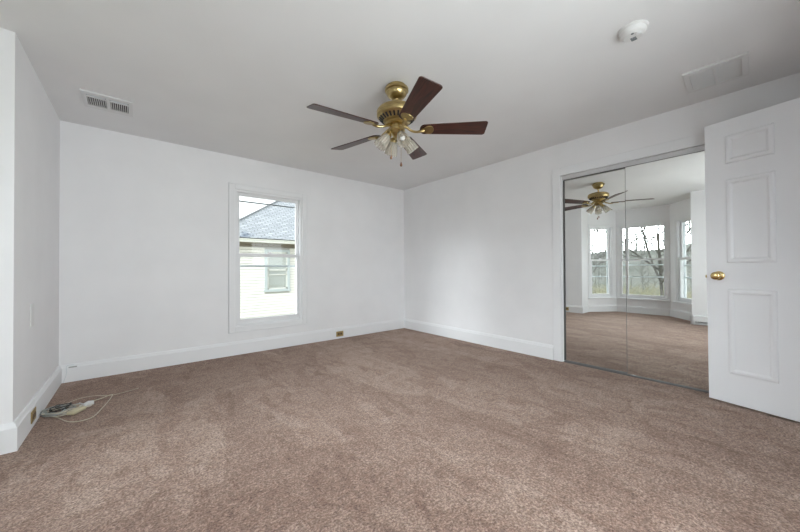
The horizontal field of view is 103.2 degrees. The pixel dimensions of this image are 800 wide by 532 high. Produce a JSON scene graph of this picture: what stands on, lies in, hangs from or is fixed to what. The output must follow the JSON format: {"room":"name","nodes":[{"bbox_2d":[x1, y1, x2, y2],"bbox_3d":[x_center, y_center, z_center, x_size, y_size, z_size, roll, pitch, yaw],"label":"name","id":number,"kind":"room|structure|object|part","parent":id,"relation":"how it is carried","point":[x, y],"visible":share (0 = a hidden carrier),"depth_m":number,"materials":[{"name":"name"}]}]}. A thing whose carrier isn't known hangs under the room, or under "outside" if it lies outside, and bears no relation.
{"room":"empty bedroom","nodes":[
{"label":"empty bedroom","id":0,"kind":"room"},
{"bbox_2d":[0,28,59,424],"bbox_3d":[-2.621,-0.135,2.214,0.160,2.310,1.346,0,-1,-40],"label":"wall","id":1,"kind":"structure","parent":0,"point":[29,122],"depth_m":1.92,"materials":[{"name":"paint"}]},
{"bbox_2d":[30,303,33,326],"bbox_3d":[-2.378,0.317,2.050,0.006,0.144,0.086,0,-1,-40],"label":"wall plate","id":2,"kind":"object","parent":1,"relation":"attached to","point":[31,305],"visible":1,"depth_m":2.03,"materials":[{"name":"white plastic"}]},
{"bbox_2d":[31,407,35,423],"bbox_3d":[-2.313,0.942,2.003,0.008,0.072,0.114,0,-1,-40],"label":"wall outlet","id":3,"kind":"object","parent":1,"relation":"attached to","point":[33,413],"visible":1,"depth_m":1.99,"materials":[{"name":"gold metal"}]},
{"bbox_2d":[13,366,61,450],"bbox_3d":[-2.541,0.942,2.254,0.020,0.155,1.366,0,-1,-40],"label":"baseboard","id":4,"kind":"structure","parent":1,"relation":"attached to","point":[41,399],"depth_m":2.09,"materials":[{"name":"white paint"}]},
{"bbox_2d":[59,120,403,364],"bbox_3d":[-1.512,-0.124,4.117,4.300,2.310,0.160,0,-1,-40],"label":"wall","id":5,"kind":"structure","parent":0,"point":[144,222],"depth_m":3.34,"materials":[{"name":"paint"}]},
{"bbox_2d":[59,319,403,382],"bbox_3d":[-1.450,0.953,4.038,3.980,0.155,0.020,0,-1,-40],"label":"baseboard","id":6,"kind":"structure","parent":5,"relation":"attached to","point":[120,365],"depth_m":3.48,"materials":[{"name":"white paint"}]},
{"bbox_2d":[229,182,306,332],"bbox_3d":[-1.660,-0.093,4.002,0.940,1.732,0.206,0,-1,-40],"label":"window","id":7,"kind":"structure","parent":5,"relation":"in","point":[236,325],"depth_m":3.92,"materials":[{"name":"white paint"}]},
{"bbox_3d":[-1.688,-0.784,4.038,0.732,0.014,0.012,0,-1,-40],"label":"storm rail","id":8,"kind":"part","parent":7,"relation":"part of","materials":[{"name":"grey"}]},
{"bbox_3d":[-1.655,-0.492,3.997,0.768,0.762,0.030,0,-1,-40],"label":"sash","id":9,"kind":"part","parent":7,"relation":"part of","materials":[{"name":"white plastic"}]},
{"bbox_3d":[-1.686,-0.083,4.033,0.768,1.580,0.022,0,-1,-40],"label":"storm frame","id":10,"kind":"part","parent":7,"relation":"part of","materials":[{"name":"silver metal"}]},
{"bbox_3d":[-1.629,0.271,3.964,0.768,0.847,0.030,0,-1,-40],"label":"sash","id":11,"kind":"part","parent":7,"relation":"part of","materials":[{"name":"white plastic"}]},
{"bbox_2d":[336,331,342,336],"bbox_3d":[-0.856,0.966,4.514,0.114,0.072,0.008,0,-1,-40],"label":"wall outlet","id":12,"kind":"object","parent":5,"relation":"attached to","point":[339,333],"visible":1,"depth_m":4.51,"materials":[{"name":"gold metal"}]},
{"bbox_2d":[0,328,799,531],"bbox_3d":[0.284,1.076,1.619,5.612,0.150,6.275,0,-1,-40],"label":"floor","id":13,"kind":"structure","parent":0,"point":[403,429],"depth_m":1.74,"materials":[{"name":"brown carpet"}]},
{"bbox_2d":[40,388,137,421],"bbox_3d":[-2.297,0.997,2.317,0.378,0.043,0.593,0,-1,-13],"label":"cable tangle","id":14,"kind":"object","parent":13,"relation":"on","point":[52,411],"visible":1,"depth_m":2.20,"materials":[{"name":"grey plastic"}]},
{"bbox_2d":[564,361,708,392],"bbox_3d":[2.121,1.000,2.925,0.087,0.009,1.140,0,-1,-40],"label":"closet track","id":15,"kind":"object","parent":13,"relation":"on","point":[617,372],"visible":0.39,"depth_m":2.95,"materials":[{"name":"grey metal"}]},
{"bbox_2d":[564,167,626,372],"bbox_3d":[1.939,0.039,3.145,0.021,1.916,0.572,0,-1,-40],"label":"mirror door","id":16,"kind":"structure","parent":15,"relation":"on","point":[594,204],"depth_m":3.13,"materials":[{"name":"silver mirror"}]},
{"bbox_2d":[625,150,708,391],"bbox_3d":[2.270,0.035,2.701,0.022,1.914,0.577,0,-1,-40],"label":"mirror door","id":17,"kind":"structure","parent":15,"relation":"on","point":[667,311],"depth_m":2.69,"materials":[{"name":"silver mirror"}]},
{"bbox_2d":[0,0,799,189],"bbox_3d":[0.273,-1.384,1.640,5.612,0.150,6.275,0,-1,-40],"label":"ceiling","id":18,"kind":"structure","parent":0,"point":[240,78],"depth_m":2.06,"materials":[{"name":"paint"}]},
{"bbox_2d":[79,88,132,116],"bbox_3d":[-2.314,-1.284,2.514,0.296,0.011,0.300,0,-1,-40],"label":"ceiling vent","id":19,"kind":"object","parent":18,"relation":"in","point":[90,99],"visible":1,"depth_m":2.50,"materials":[{"name":"white metal"}]},
{"bbox_2d":[307,76,487,166],"bbox_3d":[-0.056,-1.014,2.281,1.223,0.574,1.254,0,-1,-40],"label":"ceiling fan","id":20,"kind":"object","parent":18,"relation":"hanging from","point":[396,114],"visible":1,"depth_m":2.23,"materials":[{"name":"brown wood"}]},
{"bbox_3d":[-0.352,-0.978,2.060,0.480,0.006,0.142,-1,15,-35],"label":"blade","id":21,"kind":"part","parent":20,"relation":"part of","materials":[{"name":"brown wood"}]},
{"bbox_3d":[-0.347,-0.985,2.536,0.480,0.006,0.142,0,14,37],"label":"blade","id":22,"kind":"part","parent":20,"relation":"part of","materials":[{"name":"brown wood"}]},
{"bbox_3d":[-0.105,-0.905,2.260,0.062,0.071,0.044,0,-1,-22],"label":"bulb","id":23,"kind":"part","parent":20,"relation":"part of","materials":[{"name":"white glass"}]},
{"bbox_3d":[-0.056,-0.904,2.377,0.044,0.071,0.062,0,-1,-22],"label":"bulb","id":24,"kind":"part","parent":20,"relation":"part of","materials":[{"name":"white glass"}]},
{"bbox_3d":[0.012,-0.906,2.211,0.044,0.071,0.062,0,-1,-22],"label":"bulb","id":25,"kind":"part","parent":20,"relation":"part of","materials":[{"name":"white glass"}]},
{"bbox_3d":[0.061,-0.905,2.328,0.062,0.071,0.044,0,-1,-22],"label":"bulb","id":26,"kind":"part","parent":20,"relation":"part of","materials":[{"name":"white glass"}]},
{"bbox_3d":[0.107,-0.994,2.678,0.142,0.006,0.480,-16,-4,18],"label":"blade","id":27,"kind":"part","parent":20,"relation":"part of","materials":[{"name":"brown wood"}]},
{"bbox_3d":[0.099,-0.982,1.908,0.142,0.006,0.480,15,-4,-17],"label":"blade","id":28,"kind":"part","parent":20,"relation":"part of","materials":[{"name":"brown wood"}]},
{"bbox_3d":[0.383,-0.992,2.290,0.480,0.006,0.142,-1,-15,1],"label":"blade","id":29,"kind":"part","parent":20,"relation":"part of","materials":[{"name":"brown wood"}]},
{"bbox_2d":[617,19,648,41],"bbox_3d":[1.290,-1.288,1.756,0.140,0.049,0.140,0,-1,-40],"label":"smoke detector","id":30,"kind":"object","parent":18,"relation":"attached to","point":[633,30],"visible":1,"depth_m":1.72,"materials":[{"name":"white plastic"}]},
{"bbox_2d":[682,52,748,92],"bbox_3d":[2.152,-1.305,2.163,0.330,0.014,0.304,0,-1,-42],"label":"ceiling vent","id":31,"kind":"object","parent":18,"relation":"in","point":[735,67],"visible":1,"depth_m":2.15,"materials":[{"name":"white metal"}]},
{"bbox_3d":[2.109,-1.307,2.211,0.260,0.008,0.114,0,-1,-42],"label":"grille panel","id":32,"kind":"part","parent":31,"relation":"part of","materials":[{"name":"white metal"}]},
{"bbox_3d":[2.196,-1.308,2.115,0.260,0.008,0.114,0,-1,-42],"label":"grille panel","id":33,"kind":"part","parent":31,"relation":"part of","materials":[{"name":"white metal"}]},
{"bbox_2d":[404,73,799,361],"bbox_3d":[1.574,-0.142,3.645,0.160,2.310,4.515,0,-1,-40],"label":"wall","id":34,"kind":"structure","parent":0,"point":[478,243],"depth_m":3.86,"materials":[{"name":"paint"}]},
{"bbox_2d":[404,318,553,359],"bbox_3d":[0.857,0.945,4.362,0.020,0.155,2.476,0,-1,-40],"label":"baseboard","id":35,"kind":"structure","parent":34,"relation":"attached to","point":[546,351],"depth_m":4.05,"materials":[{"name":"white paint"}]},
{"bbox_2d":[561,176,565,361],"bbox_3d":[2.147,0.024,2.959,0.156,1.962,1.164,0,-1,-40],"label":"trim","id":36,"kind":"structure","parent":34,"relation":"attached to","point":[561,176],"depth_m":3.35,"materials":[{"name":"white paint"}]},
{"bbox_2d":[552,133,704,361],"bbox_3d":[2.078,-0.021,2.902,0.016,2.050,1.340,0,-1,-40],"label":"trim","id":37,"kind":"structure","parent":34,"relation":"attached to","point":[696,140],"depth_m":3.35,"materials":[{"name":"white paint"}]},
{"bbox_2d":[563,181,565,359],"bbox_3d":[1.756,0.044,3.371,0.070,1.900,0.004,0,-1,-40],"label":"channel","id":38,"kind":"object","parent":37,"relation":"attached to","point":[563,181],"visible":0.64,"depth_m":3.35,"materials":[{"name":"grey metal"}]},
{"bbox_2d":[562,145,704,179],"bbox_3d":[2.112,-0.934,2.942,0.088,0.041,1.140,0,-1,-40],"label":"closet track","id":39,"kind":"object","parent":34,"relation":"attached to","point":[698,148],"visible":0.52,"depth_m":2.84,"materials":[{"name":"grey metal"}]},
{"bbox_3d":[1.479,-0.169,0.525,4.300,2.310,0.160,0,-1,-40],"label":"wall","id":40,"kind":"structure","parent":0,"visible":0},
{"bbox_2d":[704,98,799,421],"bbox_3d":[2.500,-0.035,2.023,0.169,2.030,0.843,-1,0,-26],"label":"door","id":41,"kind":"structure","parent":40,"relation":"in","point":[752,160],"depth_m":2.15,"materials":[{"name":"paint"}]},
{"bbox_3d":[2.305,0.072,2.307,0.067,0.066,0.066,-1,0,-26],"label":"knob","id":42,"kind":"part","parent":41,"relation":"part of","materials":[{"name":"gold metal"}]},
{"bbox_3d":[-2.412,-0.142,1.617,0.282,2.310,0.160,0,-1,-40],"label":"wall pier","id":43,"kind":"object","parent":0,"visible":0},
{"bbox_2d":[0,422,16,454],"bbox_3d":[-2.249,0.935,1.621,0.382,0.155,0.020,0,-1,-40],"label":"baseboard","id":44,"kind":"object","parent":43,"relation":"attached to","point":[8,432],"visible":1,"depth_m":1.72,"materials":[{"name":"white paint"}]},
{"label":"outside","id":45,"kind":"structure","parent":0,"visible":0},
{"bbox_3d":[-14.708,4.104,-5.792,150.000,0.200,130.000,0,-1,-40],"label":"ground","id":46,"kind":"structure","parent":45,"visible":0},
{"bbox_2d":[239,201,294,318],"bbox_3d":[-4.876,0.410,15.820,9.246,7.478,7.440,0,-1,-40],"label":"neighbouring house","id":47,"kind":"structure","parent":46,"relation":"on","point":[264,291],"depth_m":11.69,"materials":[{"name":"grey"}]},
{"bbox_3d":[-4.584,0.173,11.849,0.740,1.380,0.040,0,-1,-40],"label":"sash","id":48,"kind":"part","parent":47,"relation":"part of","materials":[{"name":"white"}]}
]}

